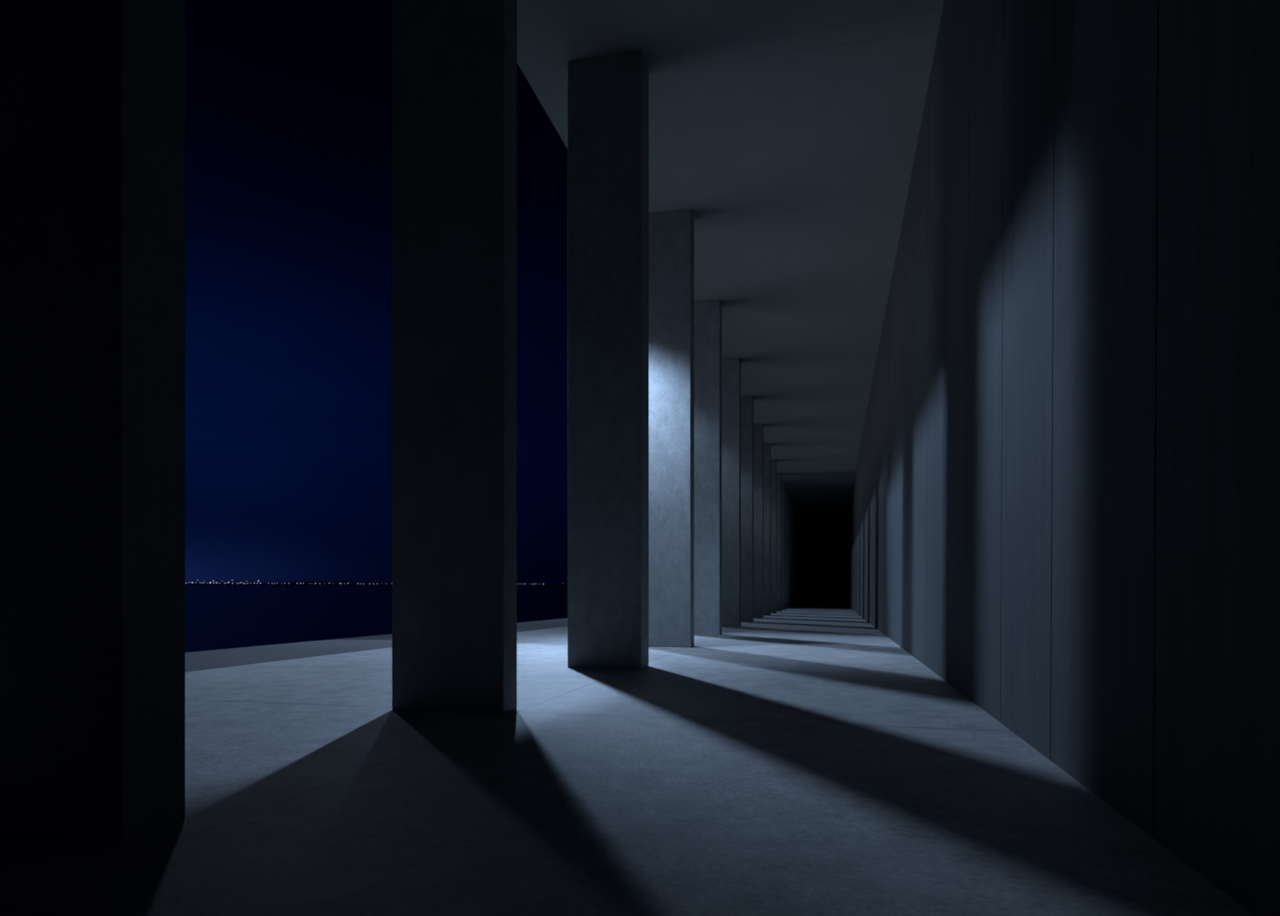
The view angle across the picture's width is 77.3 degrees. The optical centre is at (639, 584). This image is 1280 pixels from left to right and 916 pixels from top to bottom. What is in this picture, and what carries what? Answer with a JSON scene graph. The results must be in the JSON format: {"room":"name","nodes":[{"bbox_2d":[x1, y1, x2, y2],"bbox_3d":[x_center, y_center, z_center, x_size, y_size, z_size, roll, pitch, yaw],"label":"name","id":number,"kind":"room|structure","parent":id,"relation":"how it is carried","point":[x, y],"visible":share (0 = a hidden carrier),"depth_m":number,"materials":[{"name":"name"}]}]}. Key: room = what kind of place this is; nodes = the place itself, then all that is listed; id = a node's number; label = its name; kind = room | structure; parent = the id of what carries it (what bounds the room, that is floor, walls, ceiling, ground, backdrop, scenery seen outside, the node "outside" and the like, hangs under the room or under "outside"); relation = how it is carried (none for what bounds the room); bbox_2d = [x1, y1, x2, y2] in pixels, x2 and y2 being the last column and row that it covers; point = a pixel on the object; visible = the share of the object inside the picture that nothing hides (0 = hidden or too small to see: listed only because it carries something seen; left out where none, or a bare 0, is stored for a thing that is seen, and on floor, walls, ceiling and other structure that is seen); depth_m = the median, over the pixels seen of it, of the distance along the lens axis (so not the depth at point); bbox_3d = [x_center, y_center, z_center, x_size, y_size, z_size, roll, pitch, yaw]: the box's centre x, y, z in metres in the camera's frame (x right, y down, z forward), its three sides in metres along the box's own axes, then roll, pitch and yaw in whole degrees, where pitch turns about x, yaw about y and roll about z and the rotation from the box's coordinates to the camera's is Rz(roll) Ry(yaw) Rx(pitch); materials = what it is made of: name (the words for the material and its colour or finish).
{"room":"covered colonnade walkway","nodes":[
{"label":"covered colonnade walkway","id":0,"kind":"room"},
{"bbox_2d":[0,603,1254,915],"bbox_3d":[9.767,2.431,57.786,13.497,2.388,127.000,0,0,13],"label":"floor","id":1,"kind":"structure","parent":0,"point":[798,760],"depth_m":4.86,"materials":[{"name":"concrete"}]},
{"bbox_2d":[0,0,185,844],"bbox_3d":[-3.281,-4.013,4.487,1.338,10.722,0.443,0,0,13],"label":"concrete pillar","id":2,"kind":"structure","parent":1,"relation":"on","point":[93,92],"depth_m":4.23,"materials":[{"name":"grey concrete"}]},
{"bbox_2d":[185,618,567,672],"bbox_3d":[1.814,2.431,59.629,3.909,2.388,127.000,0,0,13],"label":"ground","id":3,"kind":"structure","parent":1,"relation":"attached to","point":[213,659],"depth_m":17.95,"materials":[{"name":"concrete"}]},
{"bbox_2d":[391,0,517,714],"bbox_3d":[-2.075,-3.953,8.954,1.338,10.718,0.385,0,0,13],"label":"concrete pillar","id":4,"kind":"structure","parent":1,"relation":"on","point":[455,62],"depth_m":8.77,"materials":[{"name":"grey concrete"}]},
{"bbox_2d":[567,50,649,669],"bbox_3d":[-0.561,-3.881,14.286,1.338,10.716,0.620,0,0,13],"label":"concrete pillar","id":5,"kind":"structure","parent":1,"relation":"on","point":[608,95],"depth_m":14.00,"materials":[{"name":"grey concrete"}]},
{"bbox_2d":[649,209,694,647],"bbox_3d":[0.646,-3.807,19.935,1.338,10.710,0.550,0,0,13],"label":"concrete pillar","id":6,"kind":"structure","parent":1,"relation":"on","point":[671,233],"depth_m":19.64,"materials":[{"name":"grey concrete"}]},
{"bbox_2d":[694,300,721,635],"bbox_3d":[1.953,-3.727,25.945,1.338,10.704,0.550,0,0,13],"label":"concrete pillar","id":7,"kind":"structure","parent":1,"relation":"on","point":[707,314],"depth_m":25.63,"materials":[{"name":"grey concrete"}]},
{"bbox_2d":[721,358,740,627],"bbox_3d":[3.363,-3.644,32.193,1.338,10.698,0.550,0,0,13],"label":"concrete pillar","id":8,"kind":"structure","parent":1,"relation":"on","point":[731,368],"depth_m":31.86,"materials":[{"name":"grey concrete"}]},
{"bbox_2d":[740,396,753,621],"bbox_3d":[4.742,-3.564,38.261,1.338,10.693,0.550,0,0,13],"label":"concrete pillar","id":9,"kind":"structure","parent":1,"relation":"on","point":[746,402],"depth_m":37.91,"materials":[{"name":"grey concrete"}]},
{"bbox_2d":[753,424,763,618],"bbox_3d":[6.178,-3.482,44.436,1.338,10.687,0.550,0,0,13],"label":"concrete pillar","id":10,"kind":"structure","parent":1,"relation":"on","point":[758,429],"depth_m":44.08,"materials":[{"name":"grey concrete"}]},
{"bbox_2d":[763,443,770,615],"bbox_3d":[7.506,-3.406,50.142,1.338,10.682,0.550,0,0,13],"label":"concrete pillar","id":11,"kind":"structure","parent":1,"relation":"on","point":[766,446],"depth_m":49.77,"materials":[{"name":"grey concrete"}]},
{"bbox_2d":[770,460,776,613],"bbox_3d":[8.898,-3.326,56.132,1.338,10.676,0.550,0,0,13],"label":"concrete pillar","id":12,"kind":"structure","parent":1,"relation":"on","point":[773,462],"depth_m":55.75,"materials":[{"name":"grey concrete"}]},
{"bbox_2d":[776,473,781,611],"bbox_3d":[10.289,-3.246,62.122,1.338,10.671,0.550,0,0,13],"label":"concrete pillar","id":13,"kind":"structure","parent":1,"relation":"on","point":[778,475],"depth_m":61.74,"materials":[{"name":"grey concrete"}]},
{"bbox_2d":[781,484,785,609],"bbox_3d":[11.681,-3.167,68.113,1.338,10.665,0.550,0,0,13],"label":"concrete pillar","id":14,"kind":"structure","parent":1,"relation":"on","point":[783,485],"depth_m":67.72,"materials":[{"name":"grey concrete"}]},
{"bbox_2d":[785,493,788,609],"bbox_3d":[13.073,-3.087,74.103,1.338,10.660,0.550,0,0,13],"label":"concrete pillar","id":15,"kind":"structure","parent":1,"relation":"on","point":[786,495],"depth_m":73.72,"materials":[{"name":"grey concrete"}]},
{"bbox_2d":[788,500,791,608],"bbox_3d":[14.464,-3.007,80.094,1.338,10.654,0.550,0,0,13],"label":"concrete pillar","id":16,"kind":"structure","parent":1,"relation":"on","point":[789,502],"depth_m":79.71,"materials":[{"name":"grey concrete"}]},
{"bbox_2d":[791,507,793,607],"bbox_3d":[15.856,-2.928,86.084,1.338,10.648,0.550,0,0,13],"label":"concrete pillar","id":17,"kind":"structure","parent":1,"relation":"on","point":[792,507],"depth_m":85.69,"materials":[{"name":"grey concrete"}]},
{"bbox_2d":[793,513,795,606],"bbox_3d":[17.248,-2.848,92.075,1.338,10.643,0.550,0,0,13],"label":"concrete pillar","id":18,"kind":"structure","parent":1,"relation":"on","point":[794,514],"depth_m":91.69,"materials":[{"name":"grey concrete"}]},
{"bbox_2d":[795,518,797,605],"bbox_3d":[18.639,-2.768,98.065,1.338,10.637,0.550,0,0,13],"label":"concrete pillar","id":19,"kind":"structure","parent":1,"relation":"on","point":[795,518],"depth_m":97.67,"materials":[{"name":"grey concrete"}]},
{"bbox_2d":[797,522,799,604],"bbox_3d":[20.031,-2.689,104.056,1.338,10.632,0.550,0,0,13],"label":"concrete pillar","id":20,"kind":"structure","parent":1,"relation":"on","point":[797,523],"depth_m":103.67,"materials":[{"name":"grey concrete"}]},
{"bbox_2d":[799,526,800,604],"bbox_3d":[21.422,-2.609,110.046,1.338,10.626,0.550,0,0,13],"label":"concrete pillar","id":21,"kind":"structure","parent":1,"relation":"on","point":[799,526],"depth_m":109.66,"materials":[{"name":"grey concrete"}]},
{"bbox_2d":[800,530,801,603],"bbox_3d":[22.814,-2.530,116.037,1.338,10.621,0.550,0,0,13],"label":"concrete pillar","id":22,"kind":"structure","parent":1,"relation":"on","point":[801,530],"depth_m":115.64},
{"bbox_2d":[517,0,944,532],"bbox_3d":[12.154,-9.236,57.234,8.598,2.902,127.000,0,0,13],"label":"ceiling","id":23,"kind":"structure","parent":0,"point":[787,131],"depth_m":17.27,"materials":[{"name":"concrete"}]},
{"bbox_2d":[801,531,843,603],"bbox_3d":[26.566,-2.380,119.333,8.625,11.210,0.500,0,0,13],"label":"wall","id":24,"kind":"structure","parent":0,"point":[822,552],"depth_m":118.93,"materials":[{"name":"concrete"}]},
{"bbox_2d":[843,0,1279,915],"bbox_3d":[15.564,-3.131,56.444,1.597,12.712,127.000,0,0,13],"label":"wall","id":25,"kind":"structure","parent":0,"point":[1064,507],"depth_m":5.19,"materials":[{"name":"concrete"}]},
{"label":"outside","id":26,"kind":"structure","parent":0,"visible":0},
{"bbox_2d":[185,585,567,652],"bbox_3d":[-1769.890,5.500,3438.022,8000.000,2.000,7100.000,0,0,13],"label":"sea","id":27,"kind":"structure","parent":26,"point":[218,617],"depth_m":125.71,"materials":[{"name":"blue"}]},
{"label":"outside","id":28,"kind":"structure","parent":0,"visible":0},
{"bbox_2d":[185,581,567,585],"bbox_3d":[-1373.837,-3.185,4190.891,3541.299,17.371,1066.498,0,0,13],"label":"shore","id":29,"kind":"structure","parent":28,"point":[313,583],"depth_m":4025.87,"materials":[{"name":"black"}]}
]}

